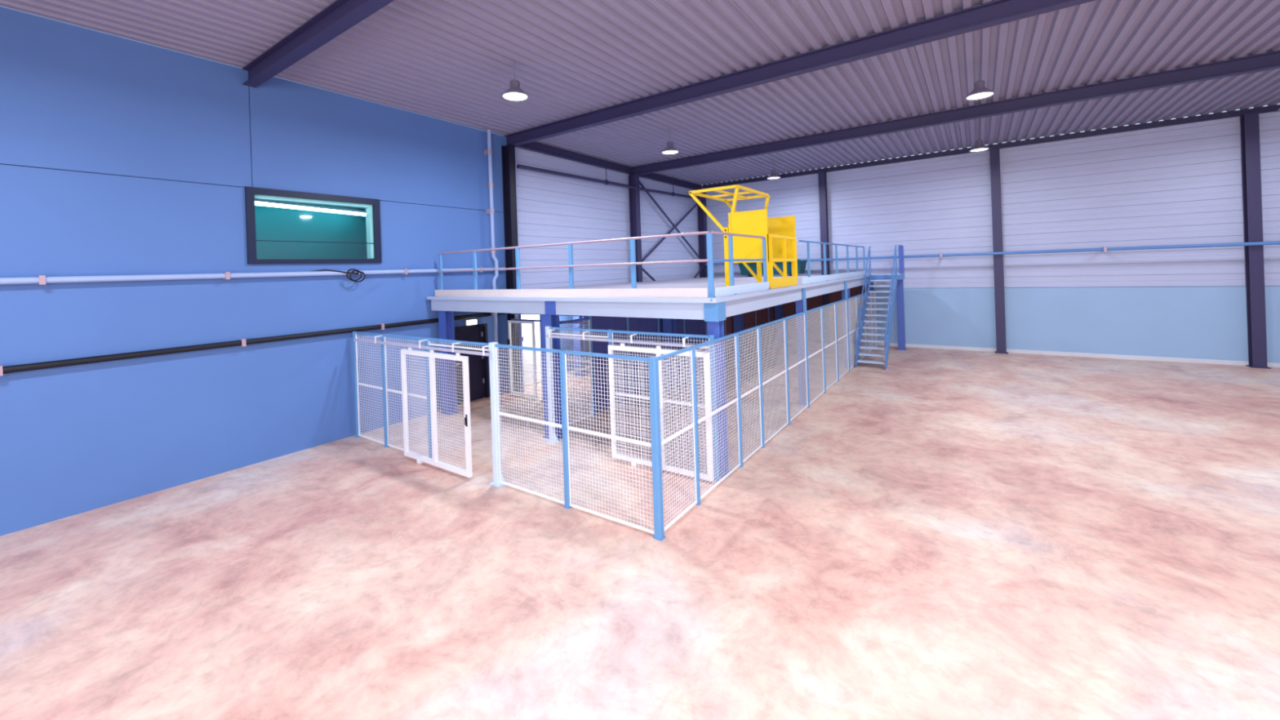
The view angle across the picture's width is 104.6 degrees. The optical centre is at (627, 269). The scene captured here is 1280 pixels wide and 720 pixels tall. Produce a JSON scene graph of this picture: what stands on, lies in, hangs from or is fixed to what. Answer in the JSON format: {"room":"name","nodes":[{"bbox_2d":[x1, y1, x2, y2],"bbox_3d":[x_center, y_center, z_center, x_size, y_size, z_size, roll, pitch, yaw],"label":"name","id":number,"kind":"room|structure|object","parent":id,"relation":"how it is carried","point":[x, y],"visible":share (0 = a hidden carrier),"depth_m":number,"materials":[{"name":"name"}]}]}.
{"room":"warehouse","nodes":[
{"label":"warehouse","id":0,"kind":"room"},
{"bbox_2d":[254,194,373,259],"bbox_3d":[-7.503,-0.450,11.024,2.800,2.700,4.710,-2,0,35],"label":"window pane","id":1,"kind":"structure","parent":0,"point":[272,223],"depth_m":12.55,"materials":[{"name":"teal glass"}]},
{"bbox_2d":[254,200,365,216],"bbox_3d":[-7.120,-1.388,11.091,0.120,0.120,3.590,-2,0,22],"label":"lamp","id":2,"kind":"object","parent":1,"relation":"attached to","point":[260,202],"visible":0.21,"depth_m":11.02,"materials":[{"name":"white plastic"}]},
{"bbox_2d":[0,6,700,536],"bbox_3d":[-5.003,-0.134,11.889,0.240,7.200,29.400,-2,0,35],"label":"wall","id":3,"kind":"structure","parent":0,"point":[119,156],"depth_m":8.49,"materials":[{"name":"blue paint"}]},
{"bbox_2d":[0,266,505,284],"bbox_3d":[-8.193,0.204,6.956,0.246,0.288,16.650,-2,0,35],"label":"conduit pipe","id":4,"kind":"object","parent":3,"relation":"attached to","point":[40,280],"depth_m":8.41,"materials":[{"name":"metal"}]},
{"bbox_2d":[0,312,506,375],"bbox_3d":[-8.199,1.345,6.982,0.142,0.130,16.640,-2,0,35],"label":"pipe","id":5,"kind":"object","parent":3,"relation":"attached to","point":[242,342],"visible":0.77,"depth_m":8.40,"materials":[{"name":"plastic"}]},
{"bbox_2d":[244,186,382,264],"bbox_3d":[-6.285,-0.826,10.036,0.250,1.410,2.460,-2,0,35],"label":"window","id":6,"kind":"structure","parent":3,"relation":"in","point":[373,242],"depth_m":9.89,"materials":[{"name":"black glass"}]},
{"bbox_2d":[463,318,476,325],"bbox_3d":[-4.062,1.360,12.828,0.125,0.150,0.340,-2,0,35],"label":"light","id":7,"kind":"object","parent":3,"relation":"attached to","point":[468,322],"visible":1,"depth_m":12.75,"materials":[{"name":"plastic"}]},
{"bbox_2d":[454,323,489,404],"bbox_3d":[-4.169,2.444,12.880,0.230,1.991,1.162,-2,0,35],"label":"door","id":8,"kind":"structure","parent":3,"relation":"in","point":[478,367],"depth_m":13.03,"materials":[{"name":"paint"}]},
{"bbox_2d":[484,129,499,378],"bbox_3d":[-3.644,-0.220,13.371,0.265,7.080,0.207,-2,0,35],"label":"drain pipe","id":9,"kind":"object","parent":3,"relation":"attached to","point":[488,152],"visible":0.65,"depth_m":13.26,"materials":[{"name":"metal"}]},
{"bbox_2d":[520,314,542,386],"bbox_3d":[-2.757,2.281,14.732,0.120,2.220,1.540,-2,0,35],"label":"door","id":10,"kind":"structure","parent":3,"relation":"in","point":[537,333],"depth_m":14.59,"materials":[{"name":"white plastic"}]},
{"bbox_2d":[0,340,1279,719],"bbox_3d":[2.415,3.317,6.715,24.050,0.200,30.000,-2,0,35],"label":"floor","id":11,"kind":"structure","parent":0,"point":[940,534],"depth_m":5.45,"materials":[{"name":"pink concrete"}]},
{"bbox_2d":[352,331,666,541],"bbox_3d":[-2.674,2.279,8.162,7.483,2.220,0.248,-2,0,35],"label":"mesh fence","id":12,"kind":"object","parent":11,"relation":"on","point":[494,358],"visible":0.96,"depth_m":7.15,"materials":[{"name":"white metal"}]},
{"bbox_2d":[400,347,472,477],"bbox_3d":[-3.332,2.396,8.495,1.890,2.030,0.105,-2,0,35],"label":"sliding door","id":13,"kind":"structure","parent":12,"relation":"attached to","point":[420,459],"depth_m":8.47,"materials":[{"name":"white metal"}]},
{"bbox_2d":[501,143,525,392],"bbox_3d":[-3.235,-0.044,13.875,0.320,6.900,0.400,-2,0,35],"label":"steel column","id":14,"kind":"structure","parent":11,"relation":"on","point":[508,169],"depth_m":13.87,"materials":[{"name":"black metal"}]},
{"bbox_2d":[511,313,604,410],"bbox_3d":[-1.857,2.236,12.598,3.138,2.250,0.069,-2,0,35],"label":"mesh fence","id":15,"kind":"object","parent":11,"relation":"on","point":[519,314],"visible":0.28,"depth_m":12.39,"materials":[{"name":"white metal"}]},
{"bbox_2d":[506,320,537,398],"bbox_3d":[-2.824,2.364,13.181,0.980,2.000,0.090,-2,0,35],"label":"door","id":16,"kind":"structure","parent":15,"relation":"attached to","point":[532,323],"depth_m":13.18,"materials":[{"name":"white metal"}]},
{"bbox_2d":[545,325,719,482],"bbox_3d":[-0.131,2.178,8.602,3.618,2.250,0.231,-2,0,35],"label":"frame","id":17,"kind":"object","parent":11,"relation":"on","point":[548,340],"visible":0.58,"depth_m":8.36,"materials":[{"name":"blue paint"}]},
{"bbox_2d":[608,342,713,481],"bbox_3d":[0.486,2.259,8.057,1.910,2.045,0.080,-2,0,35],"label":"sliding door","id":18,"kind":"structure","parent":17,"relation":"attached to","point":[659,351],"depth_m":8.00,"materials":[{"name":"white metal"}]},
{"bbox_2d":[628,174,642,282],"bbox_3d":[0.355,-0.165,18.941,0.380,6.900,0.400,-2,0,35],"label":"steel column","id":19,"kind":"structure","parent":11,"relation":"on","point":[634,194],"depth_m":18.92,"materials":[{"name":"black metal"}]},
{"bbox_2d":[639,180,703,280],"bbox_3d":[2.038,-0.312,21.208,0.100,6.558,5.396,-2,0,35],"label":"brace","id":20,"kind":"object","parent":19,"relation":"attached to","point":[640,183],"visible":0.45,"depth_m":20.82,"materials":[{"name":"metal"}]},
{"bbox_2d":[426,273,875,479],"bbox_3d":[2.514,1.803,15.607,7.570,2.820,14.600,-2,0,35],"label":"mezzanine","id":21,"kind":"object","parent":11,"relation":"on","point":[714,310],"visible":0.6,"depth_m":9.98,"materials":[{"name":"grey paint"}]},
{"bbox_2d":[435,231,715,297],"bbox_3d":[-1.643,0.011,9.849,7.330,1.042,0.110,-2,0,35],"label":"guard rail","id":22,"kind":"object","parent":21,"relation":"on","point":[633,291],"visible":0.98,"depth_m":9.14,"materials":[{"name":"metal"}]},
{"bbox_2d":[711,231,768,297],"bbox_3d":[2.032,-0.113,8.768,0.120,1.042,2.400,-2,0,35],"label":"guard rail","id":23,"kind":"object","parent":21,"relation":"on","point":[731,289],"visible":0.96,"depth_m":8.50,"materials":[{"name":"metal"}]},
{"bbox_2d":[688,184,797,288],"bbox_3d":[2.664,-0.699,11.217,1.790,2.170,1.990,-2,0,35],"label":"gate","id":24,"kind":"object","parent":21,"relation":"on","point":[779,233],"visible":0.88,"depth_m":10.46,"materials":[{"name":"yellow metal"}]},
{"bbox_2d":[737,258,806,276],"bbox_3d":[6.063,-0.063,20.749,2.740,0.670,0.945,-2,0,35],"label":"container","id":25,"kind":"object","parent":21,"relation":"on","point":[802,264],"visible":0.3,"depth_m":20.27,"materials":[{"name":"paint"}]},
{"bbox_2d":[798,240,866,284],"bbox_3d":[6.376,-0.260,14.899,0.120,1.042,8.070,-2,0,35],"label":"guard rail","id":26,"kind":"object","parent":21,"relation":"on","point":[810,279],"visible":0.94,"depth_m":13.85,"materials":[{"name":"blue metal"}]},
{"bbox_2d":[559,306,775,424],"bbox_3d":[2.405,1.992,15.798,0.069,2.450,14.018,-2,0,35],"label":"wall","id":27,"kind":"structure","parent":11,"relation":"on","point":[756,317],"depth_m":12.67,"materials":[{"name":"white metal"}]},
{"bbox_2d":[697,191,707,277],"bbox_3d":[3.637,-0.276,23.538,0.380,6.900,0.400,-2,0,35],"label":"steel column","id":28,"kind":"structure","parent":11,"relation":"on","point":[702,216],"depth_m":23.52,"materials":[{"name":"black metal"}]},
{"bbox_2d":[657,280,878,531],"bbox_3d":[5.048,1.757,12.704,0.069,2.740,16.175,-2,0,35],"label":"mesh fence","id":29,"kind":"object","parent":11,"relation":"on","point":[695,421],"visible":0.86,"depth_m":8.67,"materials":[{"name":"white metal"}]},
{"bbox_2d":[817,171,831,343],"bbox_3d":[8.133,-0.498,20.360,0.360,7.040,0.360,-2,0,35],"label":"steel column","id":30,"kind":"structure","parent":11,"relation":"on","point":[822,177],"depth_m":20.27,"materials":[{"name":"black metal"}]},
{"bbox_2d":[854,244,897,369],"bbox_3d":[8.355,1.085,16.552,0.882,3.861,3.284,-2,0,35],"label":"staircase","id":31,"kind":"structure","parent":11,"relation":"on","point":[886,340],"depth_m":16.34,"materials":[{"name":"metal"}]},
{"bbox_2d":[871,244,906,350],"bbox_3d":[9.665,1.040,18.305,0.970,3.862,1.020,-2,0,35],"label":"steel column","id":32,"kind":"structure","parent":11,"relation":"on","point":[900,286],"depth_m":18.25,"materials":[{"name":"blue metal"}]},
{"bbox_2d":[990,147,1008,354],"bbox_3d":[12.780,-0.656,17.063,0.360,7.040,0.360,-2,0,35],"label":"steel column","id":33,"kind":"structure","parent":11,"relation":"on","point":[994,153],"depth_m":16.96,"materials":[{"name":"black metal"}]},
{"bbox_2d":[1240,111,1271,368],"bbox_3d":[17.427,-0.813,13.766,0.360,7.040,0.360,-2,0,35],"label":"steel column","id":34,"kind":"structure","parent":11,"relation":"on","point":[1250,123],"depth_m":13.68,"materials":[{"name":"black metal"}]},
{"bbox_2d":[0,0,1279,185],"bbox_3d":[3.332,-4.098,5.888,20.990,0.140,29.800,-2,0,35],"label":"ceiling","id":35,"kind":"structure","parent":0,"point":[450,60],"depth_m":9.48,"materials":[{"name":"white metal"}]},
{"bbox_2d":[241,0,394,88],"bbox_3d":[1.419,-3.803,3.144,20.550,0.300,0.200,-2,0,35],"label":"roof beam","id":36,"kind":"structure","parent":35,"relation":"attached to","point":[340,15],"depth_m":7.56,"materials":[{"name":"metal"}]},
{"bbox_2d":[501,61,529,102],"bbox_3d":[-2.084,-3.515,9.127,0.520,0.660,0.520,-2,0,35],"label":"lamp","id":37,"kind":"object","parent":35,"relation":"hanging from","point":[513,94],"visible":1,"depth_m":9.06,"materials":[{"name":"metal"}]},
{"bbox_2d":[515,142,702,190],"bbox_3d":[0.151,-3.770,18.913,0.160,0.240,11.740,-2,0,35],"label":"beam","id":38,"kind":"structure","parent":35,"relation":"attached to","point":[532,146],"depth_m":17.11,"materials":[{"name":"metal"}]},
{"bbox_2d":[516,161,702,199],"bbox_3d":[0.210,-3.456,18.597,0.183,0.912,11.302,-2,0,36],"label":"pipe","id":39,"kind":"object","parent":35,"relation":"hanging from","point":[606,181],"visible":1,"depth_m":17.02,"materials":[{"name":"metal"}]},
{"bbox_2d":[661,128,679,155],"bbox_3d":[1.187,-3.625,13.916,0.520,0.660,0.520,-2,0,35],"label":"lamp","id":40,"kind":"object","parent":35,"relation":"hanging from","point":[669,149],"visible":1,"depth_m":13.83,"materials":[{"name":"metal"}]},
{"bbox_2d":[766,162,781,179],"bbox_3d":[5.481,-3.771,18.593,0.520,0.660,0.520,-2,0,35],"label":"lamp","id":41,"kind":"object","parent":35,"relation":"hanging from","point":[773,175],"visible":1,"depth_m":18.51,"materials":[{"name":"metal"}]},
{"bbox_2d":[503,0,1095,146],"bbox_3d":[4.946,-3.922,8.120,20.550,0.300,0.200,-2,0,35],"label":"roof beam","id":42,"kind":"structure","parent":35,"relation":"attached to","point":[997,12],"depth_m":9.10,"materials":[{"name":"metal"}]},
{"bbox_2d":[629,50,1279,175],"bbox_3d":[8.472,-4.042,13.096,20.550,0.300,0.200,-2,0,35],"label":"roof beam","id":43,"kind":"structure","parent":35,"relation":"attached to","point":[1271,60],"depth_m":12.37,"materials":[{"name":"metal"}]},
{"bbox_2d":[968,128,989,152],"bbox_3d":[10.617,-3.944,14.949,0.520,0.660,0.520,-2,0,35],"label":"lamp","id":44,"kind":"object","parent":35,"relation":"hanging from","point":[979,147],"visible":1,"depth_m":14.88,"materials":[{"name":"metal"}]},
{"bbox_2d":[964,63,995,101],"bbox_3d":[7.091,-3.825,9.973,0.520,0.660,0.520,-2,0,35],"label":"lamp","id":45,"kind":"object","parent":35,"relation":"hanging from","point":[980,91],"visible":1,"depth_m":9.91,"materials":[{"name":"metal"}]},
{"bbox_2d":[782,284,869,345],"bbox_3d":[8.052,1.826,20.540,3.530,2.400,0.070,-2,0,35],"label":"wall partition","id":46,"kind":"structure","parent":0,"point":[788,308],"depth_m":20.54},
{"bbox_2d":[702,111,1279,363],"bbox_3d":[11.918,-0.707,18.003,20.790,7.200,0.240,-2,0,35],"label":"wall","id":47,"kind":"structure","parent":0,"point":[1182,184],"depth_m":16.14,"materials":[{"name":"white metal"}]},
{"bbox_2d":[702,104,1279,189],"bbox_3d":[11.875,-4.227,17.729,20.350,0.160,0.140,-2,0,35],"label":"beam","id":48,"kind":"structure","parent":47,"relation":"attached to","point":[1269,108],"depth_m":16.40,"materials":[{"name":"metal"}]},
{"bbox_2d":[705,240,1279,265],"bbox_3d":[11.985,-0.539,17.579,20.100,0.130,0.502,-2,0,35],"label":"pipe","id":49,"kind":"object","parent":47,"relation":"attached to","point":[1276,242],"visible":0.81,"depth_m":15.62,"materials":[{"name":"metal"}]},
{"bbox_2d":[875,342,1279,367],"bbox_3d":[12.101,2.829,17.885,20.550,0.120,0.160,-2,0,35],"label":"baseboard","id":50,"kind":"structure","parent":47,"relation":"attached to","point":[958,348],"depth_m":15.77,"materials":[{"name":"white paint"}]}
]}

